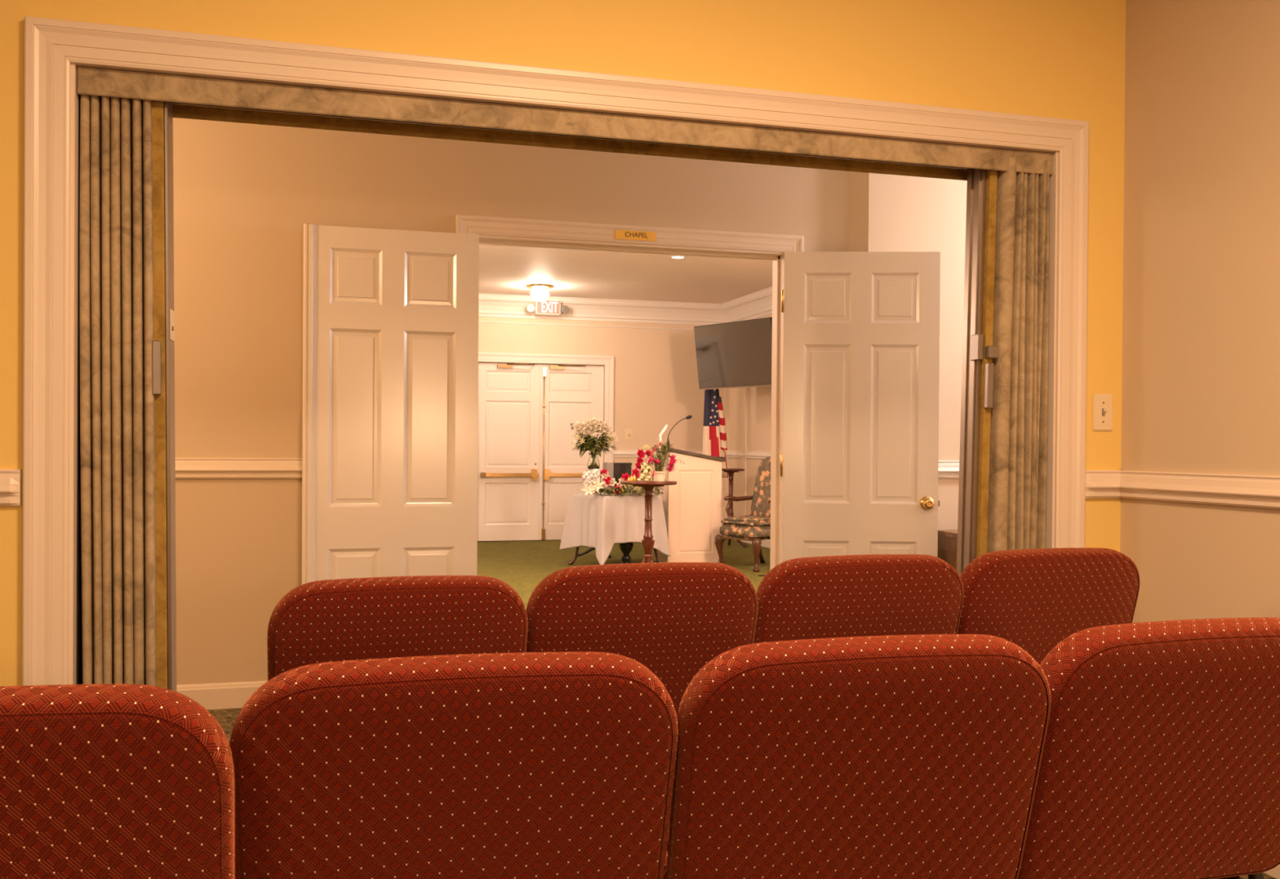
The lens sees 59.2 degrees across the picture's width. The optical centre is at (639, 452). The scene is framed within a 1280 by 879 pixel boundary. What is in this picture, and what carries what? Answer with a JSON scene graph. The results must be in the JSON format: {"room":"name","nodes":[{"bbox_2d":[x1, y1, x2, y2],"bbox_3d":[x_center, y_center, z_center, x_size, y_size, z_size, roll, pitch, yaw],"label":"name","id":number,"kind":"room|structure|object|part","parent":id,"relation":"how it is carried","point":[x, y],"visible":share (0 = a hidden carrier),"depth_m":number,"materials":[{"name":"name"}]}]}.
{"room":"funeral home seating room","nodes":[
{"label":"funeral home seating room","id":0,"kind":"room"},
{"bbox_2d":[173,117,849,685],"bbox_3d":[-0.221,-0.287,5.229,9.600,2.750,0.120,0,0,-16],"label":"wall","id":1,"kind":"structure","parent":0,"point":[244,194],"depth_m":4.79,"materials":[{"name":"beige paint"}]},
{"bbox_2d":[176,680,267,710],"bbox_3d":[-2.735,1.022,4.466,3.960,0.107,0.013,0,0,-16],"label":"baseboard","id":2,"kind":"structure","parent":1,"relation":"attached to","point":[230,695],"depth_m":4.73,"materials":[{"name":"beige paint"}]},
{"bbox_2d":[175,457,302,479],"bbox_3d":[-2.728,0.063,4.449,3.956,0.086,0.031,0,0,-16],"label":"trim","id":3,"kind":"structure","parent":1,"relation":"attached to","point":[185,468],"depth_m":4.74,"materials":[{"name":"beige paint"}]},
{"bbox_2d":[302,223,479,584],"bbox_3d":[-1.072,0.056,4.859,0.738,2.040,0.051,0,0,-16],"label":"door","id":4,"kind":"structure","parent":1,"relation":"in","point":[390,317],"depth_m":4.84,"materials":[{"name":"beige paint"}]},
{"bbox_2d":[455,214,804,570],"bbox_3d":[-0.041,0.021,5.281,1.662,2.136,0.162,0,0,-16],"label":"door frame","id":5,"kind":"structure","parent":1,"relation":"attached to","point":[777,258],"depth_m":5.29,"materials":[{"name":"beige paint"}]},
{"bbox_2d":[614,229,656,241],"bbox_3d":[-0.020,-1.004,5.199,0.196,0.048,0.005,0,0,-16],"label":"room sign","id":6,"kind":"object","parent":1,"relation":"attached to","point":[619,234],"visible":1,"depth_m":5.20,"materials":[{"name":"gold metal"}]},
{"bbox_2d":[780,251,940,563],"bbox_3d":[1.050,0.066,5.359,0.760,2.044,0.102,0,0,3],"label":"door","id":7,"kind":"structure","parent":1,"relation":"in","point":[860,455],"depth_m":5.37,"materials":[{"name":"beige paint"}]},
{"bbox_3d":[1.364,0.243,5.327,0.066,0.066,0.063,0,0,2],"label":"knob","id":8,"kind":"part","parent":7,"relation":"part of","materials":[{"name":"gold metal"}]},
{"bbox_2d":[0,0,1125,692],"bbox_3d":[-1.354,-0.278,2.874,6.145,2.750,0.248,0,0,-16],"label":"wall","id":9,"kind":"structure","parent":0,"point":[1057,59],"depth_m":3.09,"materials":[{"name":"yellow paint"}]},
{"bbox_2d":[0,469,21,506],"bbox_3d":[-2.785,0.078,2.330,2.700,0.086,0.031,0,0,-16],"label":"trim","id":10,"kind":"structure","parent":9,"relation":"attached to","point":[10,479],"depth_m":2.69,"materials":[{"name":"beige paint"}]},
{"bbox_3d":[-1.406,0.085,2.841,0.002,2.000,0.130,0,0,-16],"label":"jamb panel","id":11,"kind":"part","parent":9,"relation":"part of","materials":[{"name":"wood"}]},
{"bbox_3d":[-1.211,-0.212,2.821,0.020,0.135,0.018,0,0,-16],"label":"pull handle","id":12,"kind":"part","parent":9,"relation":"part of","materials":[{"name":"metal"}]},
{"bbox_3d":[-1.227,0.086,2.892,0.051,2.000,0.120,0,0,-16],"label":"lead post","id":13,"kind":"part","parent":9,"relation":"part of","materials":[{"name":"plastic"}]},
{"bbox_3d":[-1.201,-0.326,2.890,0.003,0.078,0.070,0,0,-16],"label":"strike plate","id":14,"kind":"part","parent":9,"relation":"part of","materials":[{"name":"beige plastic"}]},
{"bbox_2d":[22,16,1088,685],"bbox_3d":[-0.082,0.035,3.222,2.970,2.138,0.272,0,0,-16],"label":"door frame","id":15,"kind":"structure","parent":9,"relation":"attached to","point":[51,45],"depth_m":2.86,"materials":[{"name":"beige paint"}]},
{"bbox_2d":[76,66,1052,180],"bbox_3d":[-0.072,-0.903,3.212,2.758,0.066,0.191,0,0,-16],"label":"header track","id":16,"kind":"object","parent":9,"relation":"attached to","point":[191,97],"visible":0.79,"depth_m":3.12,"materials":[{"name":"beige fabric"}]},
{"bbox_3d":[1.051,0.098,3.532,0.066,2.000,0.120,0,0,-16],"label":"lead post","id":17,"kind":"part","parent":9,"relation":"part of","materials":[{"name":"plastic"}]},
{"bbox_3d":[1.073,-0.205,3.462,0.023,0.139,0.020,0,0,-16],"label":"pull handle","id":18,"kind":"part","parent":9,"relation":"part of","materials":[{"name":"metal"}]},
{"bbox_3d":[1.082,-0.308,3.461,0.032,0.037,0.024,0,0,-16],"label":"latch lever","id":19,"kind":"part","parent":9,"relation":"part of","materials":[{"name":"metal"}]},
{"bbox_2d":[986,157,1048,553],"bbox_3d":[1.157,0.097,3.557,0.186,2.003,0.194,0,0,-16],"label":"door","id":20,"kind":"structure","parent":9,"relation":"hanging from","point":[1018,202],"depth_m":3.48,"materials":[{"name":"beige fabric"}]},
{"bbox_2d":[1085,470,1119,497],"bbox_3d":[1.452,0.100,3.521,0.147,0.086,0.031,0,0,-16],"label":"trim","id":21,"kind":"structure","parent":9,"relation":"attached to","point":[1099,483],"depth_m":3.52,"materials":[{"name":"beige paint"}]},
{"bbox_2d":[1093,393,1112,431],"bbox_3d":[1.454,-0.125,3.525,0.071,0.116,0.020,0,0,-16],"label":"light switch","id":22,"kind":"object","parent":9,"relation":"attached to","point":[1102,403],"visible":1,"depth_m":3.53,"materials":[{"name":"beige plastic"}]},
{"bbox_2d":[478,316,724,541],"bbox_3d":[-2.704,-0.386,12.585,7.800,2.800,0.120,0,0,-16],"label":"wall","id":23,"kind":"structure","parent":0,"point":[656,381],"depth_m":13.27,"materials":[{"name":"paint"}]},
{"bbox_2d":[477,363,539,541],"bbox_3d":[-1.483,-0.004,12.865,0.731,2.034,0.138,0,0,-16],"label":"door","id":24,"kind":"structure","parent":23,"relation":"in","point":[508,413],"depth_m":12.89,"materials":[{"name":"white paint"}]},
{"bbox_3d":[-1.357,-1.009,12.867,0.328,0.022,0.093,0,0,-16],"label":"closer arm","id":25,"kind":"part","parent":24,"relation":"part of","materials":[{"name":"brown metal"}]},
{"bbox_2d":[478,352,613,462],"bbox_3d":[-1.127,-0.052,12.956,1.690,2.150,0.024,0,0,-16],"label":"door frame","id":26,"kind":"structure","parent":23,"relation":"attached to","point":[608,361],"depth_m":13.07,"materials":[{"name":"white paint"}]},
{"bbox_2d":[526,299,568,316],"bbox_3d":[-1.063,-1.648,12.849,0.491,0.164,0.205,0,0,-16],"label":"exit sign","id":27,"kind":"object","parent":23,"relation":"attached to","point":[546,308],"visible":0.97,"depth_m":12.77,"materials":[{"name":"white paint"}]},
{"bbox_2d":[538,364,604,540],"bbox_3d":[-0.789,0.000,13.060,0.763,2.034,0.138,0,0,-16],"label":"door","id":28,"kind":"structure","parent":23,"relation":"in","point":[569,394],"depth_m":13.07,"materials":[{"name":"white paint"}]},
{"bbox_3d":[-1.110,0.013,12.990,0.010,1.980,0.010,0,1,-38],"label":"vertical rod","id":29,"kind":"part","parent":28,"relation":"part of","materials":[{"name":"gold metal"}]},
{"bbox_3d":[-0.782,-1.006,13.029,0.328,0.022,0.093,0,0,-16],"label":"closer arm","id":30,"kind":"part","parent":28,"relation":"part of","materials":[{"name":"brown metal"}]},
{"bbox_2d":[478,321,693,330],"bbox_3d":[-2.630,-1.482,12.527,7.700,0.014,0.010,0,0,-16],"label":"trim","id":31,"kind":"structure","parent":23,"relation":"attached to","point":[478,322],"depth_m":13.08,"materials":[{"name":"white paint"}]},
{"bbox_2d":[478,293,727,324],"bbox_3d":[-2.609,-1.664,12.456,7.700,0.240,0.155,0,0,-16],"label":"crown molding","id":32,"kind":"structure","parent":23,"relation":"attached to","point":[498,305],"depth_m":13.11,"materials":[{"name":"white paint"}]},
{"bbox_2d":[625,428,632,439],"bbox_3d":[-0.130,-0.217,13.235,0.090,0.120,0.023,0,0,-16],"label":"wall plate","id":33,"kind":"object","parent":23,"relation":"attached to","point":[628,432],"visible":1,"depth_m":13.24,"materials":[{"name":"beige plastic"}]},
{"bbox_2d":[613,449,727,457],"bbox_3d":[0.378,0.018,13.376,1.435,0.086,0.031,0,0,-16],"label":"trim","id":34,"kind":"structure","parent":23,"relation":"attached to","point":[619,453],"depth_m":13.23,"materials":[{"name":"white paint"}]},
{"bbox_2d":[478,244,772,303],"bbox_3d":[-1.025,-1.797,9.039,9.100,0.100,7.790,0,0,-16],"label":"ceiling","id":35,"kind":"structure","parent":0,"point":[503,269],"depth_m":11.13,"materials":[{"name":"paint"}]},
{"bbox_2d":[525,283,554,301],"bbox_3d":[-1.062,-1.686,11.943,0.304,0.165,0.304,0,0,-16],"label":"ceiling light","id":36,"kind":"object","parent":35,"relation":"attached to","point":[540,292],"visible":1,"depth_m":11.87,"materials":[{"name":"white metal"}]},
{"bbox_3d":[-1.062,-1.673,11.943,0.196,0.138,0.196,0,0,-16],"label":"glass globe","id":37,"kind":"part","parent":36,"relation":"part of","materials":[{"name":"beige glass"}]},
{"bbox_2d":[669,255,686,259],"bbox_3d":[0.338,-1.742,10.066,0.156,0.006,0.156,0,0,-16],"label":"recessed light","id":38,"kind":"object","parent":35,"relation":"in","point":[677,257],"visible":1,"depth_m":10.06,"materials":[{"name":"white paint"}]},
{"bbox_2d":[207,538,1276,878],"bbox_3d":[-0.164,1.120,4.998,9.600,0.060,16.090,0,0,-16],"label":"floor","id":39,"kind":"structure","parent":0,"point":[522,565],"depth_m":10.77,"materials":[{"name":"green carpet"}]},
{"bbox_2d":[0,684,235,878],"bbox_3d":[-0.791,0.677,1.440,0.553,0.856,0.612,0,0,-15],"label":"padded chair","id":40,"kind":"object","parent":39,"relation":"on","point":[98,781],"visible":1,"depth_m":1.21,"materials":[{"name":"red fabric"}]},
{"bbox_2d":[266,575,528,680],"bbox_3d":[-0.577,0.677,2.591,0.536,0.840,0.612,0,0,-18],"label":"padded chair","id":41,"kind":"object","parent":39,"relation":"on","point":[355,619],"visible":0.4,"depth_m":2.31,"materials":[{"name":"red fabric"}]},
{"bbox_2d":[229,652,678,878],"bbox_3d":[-0.288,0.681,1.680,0.569,0.850,0.612,0,0,-14],"label":"padded chair","id":42,"kind":"object","parent":39,"relation":"on","point":[524,765],"visible":0.98,"depth_m":1.42,"materials":[{"name":"red fabric"}]},
{"bbox_2d":[577,470,611,558],"bbox_3d":[-0.426,0.613,11.224,0.392,0.864,0.374,0,0,-27],"label":"pedestal stand","id":43,"kind":"object","parent":39,"relation":"on","point":[590,549],"visible":0.04,"depth_m":11.24,"materials":[{"name":"black wood"}]},
{"bbox_2d":[586,453,599,470],"bbox_3d":[-0.462,0.096,11.214,0.128,0.170,0.128,0,0,-16],"label":"vase","id":44,"kind":"object","parent":43,"relation":"on","point":[593,462],"visible":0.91,"depth_m":11.17,"materials":[{"name":"clear glass"}]},
{"bbox_2d":[569,416,618,457],"bbox_3d":[-0.466,-0.101,11.214,0.506,0.507,0.416,0,0,-10],"label":"bouquet","id":45,"kind":"object","parent":44,"relation":"in","point":[582,429],"visible":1,"depth_m":11.13,"materials":[{"name":"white plant"}]},
{"bbox_2d":[568,546,661,564],"bbox_3d":[-0.218,0.724,10.417,0.704,0.657,0.585,0,1,-36],"label":"table","id":46,"kind":"object","parent":39,"relation":"on","point":[573,561],"visible":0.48,"depth_m":10.43,"materials":[{"name":"brown wood"}]},
{"bbox_3d":[-0.610,0.729,10.441,0.109,0.642,0.070,0,0,-16],"label":"leg","id":47,"kind":"part","parent":46,"relation":"part of","materials":[{"name":"brown wood"}]},
{"bbox_2d":[559,493,670,564],"bbox_3d":[-0.231,0.698,10.425,0.792,0.622,0.694,0,1,-36],"label":"tablecloth","id":48,"kind":"object","parent":46,"relation":"on","point":[598,522],"visible":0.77,"depth_m":10.20,"materials":[{"name":"white fabric"}]},
{"bbox_2d":[602,462,613,493],"bbox_3d":[-0.299,0.241,10.566,0.072,0.290,0.100,0,0,-24],"label":"case","id":49,"kind":"object","parent":48,"relation":"on","point":[609,466],"visible":0.5,"depth_m":10.52,"materials":[{"name":"white"}]},
{"bbox_2d":[613,462,631,493],"bbox_3d":[-0.181,0.243,10.620,0.184,0.288,0.108,0,0,-24],"label":"box","id":50,"kind":"object","parent":48,"relation":"on","point":[620,468],"visible":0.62,"depth_m":10.56,"materials":[{"name":"black leather"}]},
{"bbox_3d":[-0.180,0.112,10.619,0.184,0.026,0.108,0,0,-24],"label":"box lid","id":51,"kind":"part","parent":50,"relation":"part of","materials":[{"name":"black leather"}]},
{"bbox_2d":[581,444,666,495],"bbox_3d":[-0.147,0.156,10.178,0.819,0.460,0.300,0,0,-16],"label":"flower spray","id":52,"kind":"object","parent":48,"relation":"on","point":[592,478],"visible":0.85,"depth_m":10.17,"materials":[{"name":"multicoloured plant"}]},
{"bbox_3d":[0.174,0.735,10.393,0.109,0.642,0.070,0,0,-16],"label":"leg","id":53,"kind":"part","parent":46,"relation":"part of","materials":[{"name":"brown wood"}]},
{"bbox_2d":[619,542,633,564],"bbox_3d":[-0.126,0.910,10.413,0.132,0.280,0.132,0,0,-16],"label":"urn","id":54,"kind":"object","parent":39,"relation":"on","point":[626,548],"visible":0.52,"depth_m":10.37,"materials":[{"name":"black ceramic"}]},
{"bbox_2d":[526,562,757,717],"bbox_3d":[-0.066,0.674,2.792,0.548,0.851,0.612,0,0,-18],"label":"padded chair","id":55,"kind":"object","parent":39,"relation":"on","point":[672,619],"visible":0.56,"depth_m":2.53,"materials":[{"name":"red fabric"}]},
{"bbox_3d":[0.001,0.470,2.592,0.548,0.440,0.167,0,0,-18],"label":"backrest","id":56,"kind":"part","parent":55,"relation":"part of","materials":[{"name":"red fabric"}]},
{"bbox_2d":[620,480,677,563],"bbox_3d":[0.068,0.652,9.270,0.470,0.824,0.470,0,0,-16],"label":"pedestal stand","id":57,"kind":"object","parent":39,"relation":"on","point":[648,542],"visible":0.87,"depth_m":9.24,"materials":[{"name":"red wood"}]},
{"bbox_2d":[646,424,685,481],"bbox_3d":[0.203,0.006,9.277,0.347,0.470,0.164,0,0,-16],"label":"potted plant","id":58,"kind":"object","parent":57,"relation":"on","point":[659,475],"visible":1,"depth_m":9.26,"materials":[{"name":"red plant"}]},
{"bbox_3d":[0.159,0.199,9.292,0.116,0.083,0.116,0,0,-16],"label":"pot","id":59,"kind":"part","parent":58,"relation":"part of","materials":[{"name":"beige ceramic"}]},
{"bbox_2d":[652,447,725,563],"bbox_3d":[0.458,0.503,10.760,0.574,1.097,0.500,0,0,-16],"label":"lectern","id":60,"kind":"object","parent":39,"relation":"on","point":[692,507],"visible":0.69,"depth_m":10.54,"materials":[{"name":"beige paint"}]},
{"bbox_3d":[0.205,0.550,10.689,0.012,1.000,0.460,0,0,-16],"label":"frame","id":61,"kind":"part","parent":60,"relation":"part of","materials":[{"name":"beige paint"}]},
{"bbox_2d":[666,415,692,448],"bbox_3d":[0.368,-0.197,10.697,0.262,0.312,0.051,0,0,-16],"label":"microphone","id":62,"kind":"object","parent":60,"relation":"on","point":[687,417],"visible":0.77,"depth_m":10.68,"materials":[{"name":"black metal"}]},
{"bbox_2d":[702,388,728,478],"bbox_3d":[0.814,-0.176,12.735,0.326,2.430,0.288,1,0,21],"label":"flag","id":63,"kind":"object","parent":39,"relation":"on","point":[714,435],"visible":0.59,"depth_m":12.69,"materials":[{"name":"multicoloured fabric"}]},
{"bbox_2d":[721,468,747,547],"bbox_3d":[0.991,0.614,12.416,0.350,0.866,0.359,0,1,-39],"label":"pedestal stand","id":64,"kind":"object","parent":39,"relation":"on","point":[731,472],"visible":0.53,"depth_m":12.42,"materials":[{"name":"red wood"}]},
{"bbox_2d":[715,457,770,572],"bbox_3d":[1.093,0.558,10.347,0.619,1.027,0.642,0,1,-39],"label":"armchair","id":65,"kind":"object","parent":39,"relation":"on","point":[755,527],"visible":0.67,"depth_m":10.33,"materials":[{"name":"fabric"}]},
{"bbox_3d":[0.734,0.912,10.373,0.089,0.313,0.087,0,1,-39],"label":"leg","id":66,"kind":"part","parent":65,"relation":"part of","materials":[{"name":"brown wood"}]},
{"bbox_3d":[0.866,0.783,10.168,0.006,0.015,0.480,0,1,-39],"label":"gimp trim","id":67,"kind":"part","parent":65,"relation":"part of","materials":[{"name":"fabric"}]},
{"bbox_3d":[0.961,0.565,10.586,0.420,0.328,0.084,0,0,-27],"label":"arm","id":68,"kind":"part","parent":65,"relation":"part of","materials":[{"name":"brown wood"}]},
{"bbox_3d":[1.069,0.722,10.330,0.520,0.125,0.490,0,1,-39],"label":"seat","id":69,"kind":"part","parent":65,"relation":"part of","materials":[{"name":"fabric"}]},
{"bbox_2d":[720,515,770,526],"bbox_3d":[1.060,0.639,10.321,0.485,0.090,0.480,0,1,-39],"label":"seat cushion","id":70,"kind":"object","parent":65,"relation":"on","point":[749,520],"depth_m":10.18,"materials":[{"name":"fabric"}]},
{"bbox_3d":[1.036,0.917,9.996,0.090,0.312,0.088,0,1,-39],"label":"leg","id":71,"kind":"part","parent":65,"relation":"part of","materials":[{"name":"brown wood"}]},
{"bbox_3d":[1.221,0.372,10.447,0.203,0.655,0.490,0,1,-39],"label":"backrest","id":72,"kind":"part","parent":65,"relation":"part of","materials":[{"name":"fabric"}]},
{"bbox_3d":[1.138,0.914,10.678,0.052,0.297,0.134,1,1,42],"label":"leg","id":73,"kind":"part","parent":65,"relation":"part of","materials":[{"name":"brown wood"}]},
{"bbox_2d":[663,634,1051,878],"bbox_3d":[0.260,0.681,1.810,0.553,0.856,0.612,0,0,-14],"label":"padded chair","id":74,"kind":"object","parent":39,"relation":"on","point":[891,757],"visible":0.96,"depth_m":1.55,"materials":[{"name":"red fabric"}]},
{"bbox_3d":[0.240,0.678,1.889,0.436,0.107,0.450,0,0,-14],"label":"seat","id":75,"kind":"part","parent":74,"relation":"part of","materials":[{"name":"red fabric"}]},
{"bbox_2d":[753,554,964,643],"bbox_3d":[0.464,0.674,2.971,0.553,0.856,0.612,0,0,-18],"label":"padded chair","id":76,"kind":"object","parent":39,"relation":"on","point":[843,596],"visible":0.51,"depth_m":2.70,"materials":[{"name":"red fabric"}]},
{"bbox_2d":[937,529,957,570],"bbox_3d":[1.972,0.744,5.353,0.980,0.718,0.594,0,0,-16],"label":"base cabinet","id":77,"kind":"object","parent":39,"relation":"on","point":[947,539],"visible":0.02,"depth_m":5.38,"materials":[{"name":"brown wood"}]},
{"bbox_2d":[957,547,1139,665],"bbox_3d":[0.995,0.677,3.183,0.553,0.856,0.612,0,0,-19],"label":"padded chair","id":78,"kind":"object","parent":39,"relation":"on","point":[1033,600],"visible":0.48,"depth_m":2.91,"materials":[{"name":"red fabric"}]},
{"bbox_2d":[1017,617,1279,878],"bbox_3d":[0.783,0.684,1.981,0.553,0.856,0.612,0,0,-17],"label":"padded chair","id":79,"kind":"object","parent":39,"relation":"on","point":[1161,757],"visible":0.82,"depth_m":1.72,"materials":[{"name":"red fabric"}]},
{"bbox_3d":[0.759,0.680,2.058,0.436,0.107,0.450,0,0,-17],"label":"seat","id":80,"kind":"part","parent":79,"relation":"part of","materials":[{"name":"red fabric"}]},
{"bbox_3d":[1.060,0.843,1.837,0.025,0.544,0.174,0,0,-17],"label":"leg","id":81,"kind":"part","parent":79,"relation":"part of","materials":[{"name":"black plastic"}]},
{"bbox_2d":[728,313,772,515],"bbox_3d":[2.141,-0.331,9.982,0.120,2.800,7.754,0,0,-16],"label":"wall","id":82,"kind":"structure","parent":0,"point":[758,398],"depth_m":12.87,"materials":[{"name":"paint"}]},
{"bbox_2d":[693,316,772,390],"bbox_3d":[1.187,-1.036,12.115,0.571,0.700,1.240,0,1,-37],"label":"television","id":83,"kind":"object","parent":82,"relation":"attached to","point":[733,354],"visible":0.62,"depth_m":11.95,"materials":[{"name":"black plastic"}]},
{"bbox_2d":[723,387,746,519],"bbox_3d":[1.124,-0.296,13.277,0.055,2.453,0.620,0,0,-16],"label":"trim","id":84,"kind":"structure","parent":82,"relation":"attached to","point":[744,428],"depth_m":13.07,"materials":[{"name":"paint"}]},
{"bbox_2d":[721,286,772,322],"bbox_3d":[2.021,-1.611,9.925,0.155,0.240,7.534,0,0,-16],"label":"crown molding","id":85,"kind":"structure","parent":82,"relation":"attached to","point":[758,304],"depth_m":12.70,"materials":[{"name":"white paint"}]},
{"bbox_2d":[726,450,770,458],"bbox_3d":[2.068,0.056,9.954,0.031,0.086,7.534,0,0,-16],"label":"trim","id":86,"kind":"structure","parent":82,"relation":"attached to","point":[731,454],"depth_m":12.85,"materials":[{"name":"white paint"}]},
{"bbox_2d":[734,539,770,548],"bbox_3d":[2.070,1.016,9.964,0.013,0.107,7.534,0,0,-16],"label":"baseboard","id":87,"kind":"structure","parent":82,"relation":"attached to","point":[766,543],"depth_m":12.39,"materials":[{"name":"white paint"}]},
{"bbox_2d":[848,171,967,529],"bbox_3d":[2.727,-0.271,5.953,3.531,2.750,0.081,0,0,-16],"label":"wall","id":88,"kind":"structure","parent":0,"point":[887,212],"depth_m":5.56,"materials":[{"name":"paint"}]},
{"bbox_2d":[937,460,959,478],"bbox_3d":[2.674,0.091,5.883,3.267,0.086,0.031,0,0,-16],"label":"trim","id":89,"kind":"structure","parent":88,"relation":"attached to","point":[946,468],"depth_m":5.56,"materials":[{"name":"white paint"}]},
{"bbox_2d":[1120,0,1279,622],"bbox_3d":[2.420,-0.233,0.580,0.120,2.750,6.212,0,0,-16],"label":"wall","id":90,"kind":"structure","parent":0,"point":[1201,369],"depth_m":3.23,"materials":[{"name":"beige paint"}]},
{"bbox_2d":[1119,470,1279,509],"bbox_3d":[2.317,0.128,0.658,0.031,0.086,6.012,0,0,-16],"label":"trim","id":91,"kind":"structure","parent":90,"relation":"attached to","point":[1231,490],"depth_m":3.19,"materials":[{"name":"beige paint"}]},
{"bbox_2d":[1263,864,1279,878],"bbox_3d":[2.319,1.087,0.668,0.013,0.107,6.012,0,0,-16],"label":"baseboard","id":92,"kind":"structure","parent":90,"relation":"attached to","point":[1274,873],"depth_m":2.96,"materials":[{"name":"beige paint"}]}
]}

